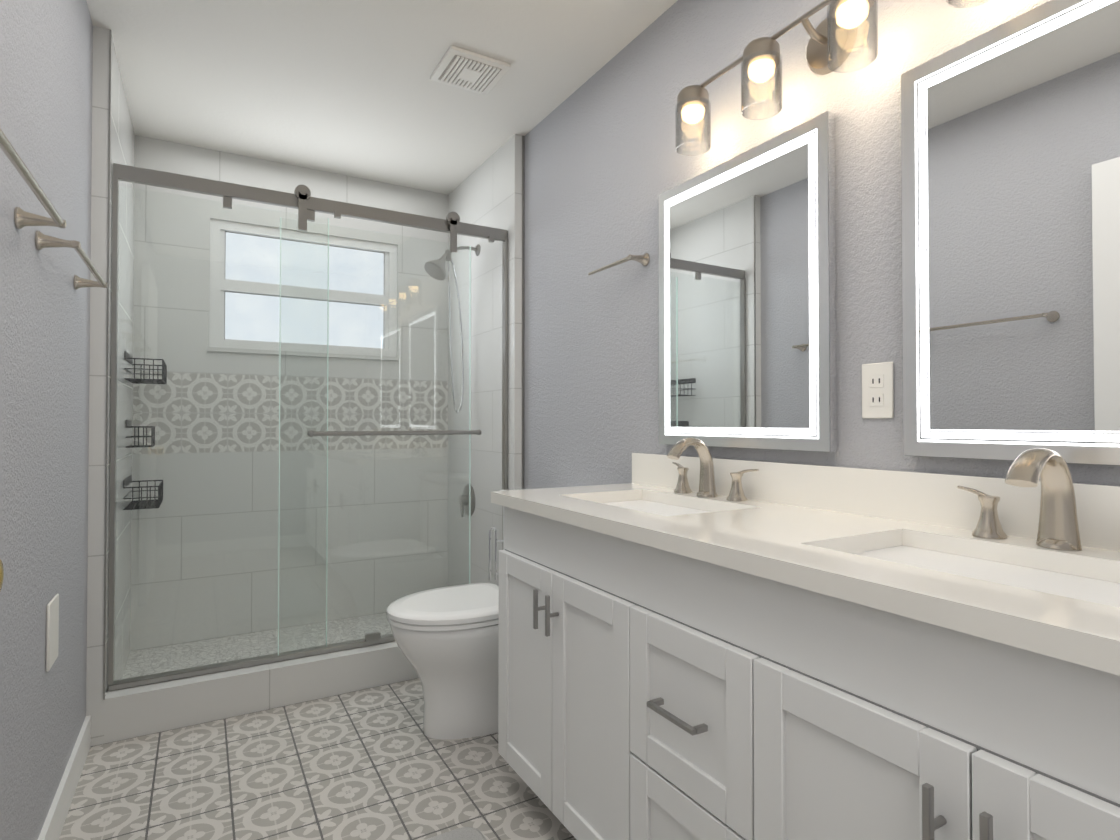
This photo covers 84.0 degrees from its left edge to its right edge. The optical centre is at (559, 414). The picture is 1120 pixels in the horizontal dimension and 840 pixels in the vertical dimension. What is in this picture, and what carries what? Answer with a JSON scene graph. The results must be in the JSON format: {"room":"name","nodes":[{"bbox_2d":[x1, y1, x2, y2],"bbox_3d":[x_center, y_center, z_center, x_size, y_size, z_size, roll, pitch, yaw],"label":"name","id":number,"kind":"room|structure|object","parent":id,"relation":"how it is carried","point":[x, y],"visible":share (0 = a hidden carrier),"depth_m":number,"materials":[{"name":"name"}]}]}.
{"room":"bathroom","nodes":[
{"label":"bathroom","id":0,"kind":"room"},
{"bbox_2d":[0,0,92,839],"bbox_3d":[-1.088,-0.117,1.132,0.100,2.440,4.300,0,-1,-30],"label":"wall","id":1,"kind":"structure","parent":0,"point":[46,60],"depth_m":1.48,"materials":[{"name":"grey paint"}]},
{"bbox_2d":[0,560,3,590],"bbox_3d":[-0.501,0.067,0.368,0.122,2.028,0.855,0,-1,-30],"label":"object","id":2,"kind":"structure","parent":1,"relation":"in","point":[1,573],"depth_m":0.69,"materials":[{"name":"gold metal"}]},
{"bbox_2d":[0,128,66,228],"bbox_3d":[-0.944,-0.402,1.069,0.080,0.043,0.544,0,-1,-30],"label":"towel rail","id":3,"kind":"object","parent":1,"relation":"attached to","point":[22,218],"visible":1,"depth_m":1.16,"materials":[{"name":"silver metal"}]},
{"bbox_2d":[46,593,58,671],"bbox_3d":[-1.291,0.552,1.583,0.006,0.165,0.120,0,-1,-30],"label":"switch plate","id":4,"kind":"object","parent":1,"relation":"attached to","point":[52,626],"visible":0.98,"depth_m":1.56,"materials":[{"name":"white plastic"}]},
{"bbox_2d":[38,715,90,839],"bbox_3d":[-0.799,1.046,0.729,0.013,0.105,3.140,0,-1,-30],"label":"baseboard","id":5,"kind":"structure","parent":1,"relation":"attached to","point":[53,825],"depth_m":1.74,"materials":[{"name":"white wood"}]},
{"bbox_2d":[35,230,107,289],"bbox_3d":[-1.282,-0.395,1.653,0.080,0.043,0.534,0,-1,-30],"label":"towel rail","id":6,"kind":"object","parent":1,"relation":"attached to","point":[42,240],"visible":1,"depth_m":1.49,"materials":[{"name":"silver metal"}]},
{"bbox_2d":[86,26,134,745],"bbox_3d":[-1.806,-0.098,2.528,0.051,2.440,0.963,0,-1,-30],"label":"wall tile","id":7,"kind":"structure","parent":1,"relation":"attached to","point":[113,137],"depth_m":2.13,"materials":[{"name":"white tile"}]},
{"bbox_2d":[126,420,154,447],"bbox_3d":[-1.838,0.083,2.729,0.097,0.117,0.186,0,-1,-30],"label":"basket","id":8,"kind":"object","parent":7,"relation":"attached to","point":[152,436],"depth_m":2.67,"materials":[{"name":"black metal"}]},
{"bbox_2d":[123,475,162,509],"bbox_3d":[-1.825,0.336,2.733,0.127,0.122,0.326,0,-1,-30],"label":"basket","id":9,"kind":"object","parent":7,"relation":"attached to","point":[149,505],"depth_m":2.68,"materials":[{"name":"black metal"}]},
{"bbox_2d":[124,351,166,383],"bbox_3d":[-1.821,-0.202,2.742,0.137,0.117,0.326,0,-1,-30],"label":"basket","id":10,"kind":"object","parent":7,"relation":"attached to","point":[149,381],"depth_m":2.67,"materials":[{"name":"black metal"}]},
{"bbox_2d":[130,135,447,650],"bbox_3d":[-1.344,-0.087,3.316,1.540,2.440,0.060,0,-1,-30],"label":"wall tile","id":11,"kind":"structure","parent":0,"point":[172,157],"depth_m":3.19,"materials":[{"name":"white tile"}]},
{"bbox_2d":[208,219,398,360],"bbox_3d":[-1.336,-0.637,3.320,0.940,0.660,0.070,0,-1,-30],"label":"window","id":12,"kind":"structure","parent":11,"relation":"in","point":[249,327],"depth_m":3.30,"materials":[{"name":"vinyl"},{"name":"glass"}]},
{"bbox_2d":[59,678,576,839],"bbox_3d":[-0.334,1.159,1.550,1.840,0.100,4.300,0,-1,-30],"label":"floor","id":13,"kind":"structure","parent":0,"point":[374,763],"depth_m":1.88,"materials":[{"name":"tile"}]},
{"bbox_2d":[122,612,392,678],"bbox_3d":[-1.144,1.114,2.954,1.540,0.028,0.740,0,-1,-30],"label":"shower floor","id":14,"kind":"structure","parent":13,"relation":"on","point":[157,665],"depth_m":2.96,"materials":[{"name":"tile"}]},
{"bbox_2d":[104,641,418,743],"bbox_3d":[-0.919,1.048,2.565,1.540,0.150,0.160,0,-1,-30],"label":"shower curb","id":15,"kind":"structure","parent":13,"relation":"on","point":[137,711],"depth_m":2.33,"materials":[{"name":"tile"}]},
{"bbox_2d":[108,163,507,690],"bbox_3d":[-0.905,0.026,2.554,1.536,1.892,0.110,0,-1,-30],"label":"shower door","id":16,"kind":"structure","parent":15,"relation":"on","point":[304,202],"depth_m":2.48,"materials":[{"name":"clear glass"}]},
{"bbox_2d":[425,827,486,839],"bbox_3d":[-0.243,1.096,1.202,0.500,0.016,0.815,0,-1,-30],"label":"bath rug","id":17,"kind":"object","parent":13,"relation":"on","point":[466,833],"visible":0.96,"depth_m":1.62,"materials":[{"name":"white fabric"}]},
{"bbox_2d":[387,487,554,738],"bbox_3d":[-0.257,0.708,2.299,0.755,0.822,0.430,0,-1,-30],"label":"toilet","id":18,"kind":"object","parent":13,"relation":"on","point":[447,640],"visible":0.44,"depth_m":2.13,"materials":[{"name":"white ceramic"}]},
{"bbox_2d":[489,486,1119,839],"bbox_3d":[0.511,0.681,1.158,0.568,0.847,2.052,0,-1,-30],"label":"bathroom vanity","id":19,"kind":"object","parent":13,"relation":"on","point":[705,644],"depth_m":1.01,"materials":[{"name":"white wood"}]},
{"bbox_2d":[513,486,1119,661],"bbox_3d":[0.445,0.243,1.298,0.549,0.033,1.355,0,-1,-30],"label":"countertop","id":20,"kind":"structure","parent":19,"relation":"on","point":[1089,625],"depth_m":0.85,"materials":[{"name":"white stone"}]},
{"bbox_2d":[589,494,756,525],"bbox_3d":[0.247,0.317,1.665,0.308,0.129,0.488,0,-1,-30],"label":"sink","id":21,"kind":"object","parent":20,"relation":"in","point":[678,512],"depth_m":1.72,"materials":[{"name":"white ceramic"}]},
{"bbox_2d":[661,438,760,501],"bbox_3d":[0.373,0.148,1.740,0.167,0.167,0.338,0,-1,-30],"label":"faucet","id":22,"kind":"object","parent":20,"relation":"on","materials":[{"name":"silver metal"}]},
{"bbox_2d":[833,534,1119,605],"bbox_3d":[0.664,0.307,0.942,0.308,0.129,0.488,0,-1,-30],"label":"sink","id":23,"kind":"object","parent":20,"relation":"in","point":[1083,581],"depth_m":1.03,"materials":[{"name":"white ceramic"}]},
{"bbox_2d":[949,448,1119,561],"bbox_3d":[0.790,0.138,1.017,0.167,0.167,0.338,0,-1,-30],"label":"faucet","id":24,"kind":"object","parent":20,"relation":"on","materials":[{"name":"silver metal"}]},
{"bbox_2d":[86,0,677,194],"bbox_3d":[-0.334,-1.381,1.584,1.840,0.100,4.300,0,-1,-30],"label":"ceiling","id":25,"kind":"structure","parent":0,"point":[347,87],"depth_m":2.40,"materials":[{"name":"white paint"}]},
{"bbox_2d":[430,45,509,94],"bbox_3d":[-0.346,-1.308,2.384,0.236,0.022,0.236,0,-1,-30],"label":"ceiling vent","id":26,"kind":"object","parent":25,"relation":"in","point":[461,68],"visible":1,"depth_m":2.36,"materials":[{"name":"white plastic"}]},
{"bbox_2d":[524,0,1119,487],"bbox_3d":[0.419,-0.105,2.002,0.100,2.440,4.300,0,-1,-30],"label":"wall","id":27,"kind":"structure","parent":0,"point":[606,164],"depth_m":2.03,"materials":[{"name":"grey paint"}]},
{"bbox_2d":[448,134,524,586],"bbox_3d":[-0.429,-0.087,3.322,0.050,2.440,0.964,0,-1,-30],"label":"wall tile","id":28,"kind":"structure","parent":27,"relation":"attached to","point":[489,191],"depth_m":3.18,"materials":[{"name":"white tile"}]},
{"bbox_2d":[424,244,479,413],"bbox_3d":[-0.554,-0.451,3.203,0.295,0.896,0.122,1,-1,-36],"label":"shower head","id":29,"kind":"object","parent":28,"relation":"attached to","point":[476,249],"visible":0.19,"depth_m":3.21},
{"bbox_2d":[459,484,474,516],"bbox_3d":[-0.518,0.464,3.358,0.058,0.172,0.170,0,-1,-30],"label":"shower valve","id":30,"kind":"object","parent":28,"relation":"attached to","point":[465,492],"visible":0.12,"depth_m":3.33,"materials":[{"name":"silver metal"}]},
{"bbox_2d":[588,253,649,274],"bbox_3d":[0.204,-0.527,2.208,0.072,0.043,0.277,0,-1,-30],"label":"towel bar","id":31,"kind":"object","parent":27,"relation":"attached to","point":[644,259],"visible":1,"depth_m":2.11,"materials":[{"name":"silver metal"}]},
{"bbox_2d":[659,111,836,451],"bbox_3d":[0.490,-0.312,1.750,0.028,0.808,0.630,0,-1,-30],"label":"led mirror","id":32,"kind":"object","parent":27,"relation":"attached to","point":[747,309],"visible":1,"depth_m":1.67,"materials":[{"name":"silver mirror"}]},
{"bbox_2d":[675,0,989,155],"bbox_3d":[0.590,-0.859,1.461,0.153,0.198,0.848,0,-1,-30],"label":"sconce","id":33,"kind":"object","parent":27,"relation":"attached to","point":[832,40],"visible":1,"depth_m":1.51,"materials":[{"name":"glass"}]},
{"bbox_2d":[629,453,1119,549],"bbox_3d":[0.709,0.175,1.369,0.021,0.105,1.810,0,-1,-30],"label":"backsplash","id":34,"kind":"structure","parent":27,"relation":"attached to","point":[912,497],"depth_m":1.38,"materials":[{"name":"white stone"}]},
{"bbox_2d":[862,362,893,418],"bbox_3d":[0.709,-0.053,1.391,0.007,0.124,0.074,0,-1,-30],"label":"electrical outlet plate","id":35,"kind":"object","parent":27,"relation":"attached to","point":[877,391],"visible":1,"depth_m":1.39,"materials":[{"name":"white plastic"}]},
{"bbox_2d":[901,0,1119,464],"bbox_3d":[0.894,-0.322,1.051,0.028,0.808,0.630,0,-1,-30],"label":"led mirror","id":36,"kind":"object","parent":27,"relation":"attached to","point":[1010,149],"visible":0.96,"depth_m":1.13,"materials":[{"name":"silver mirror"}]}
]}

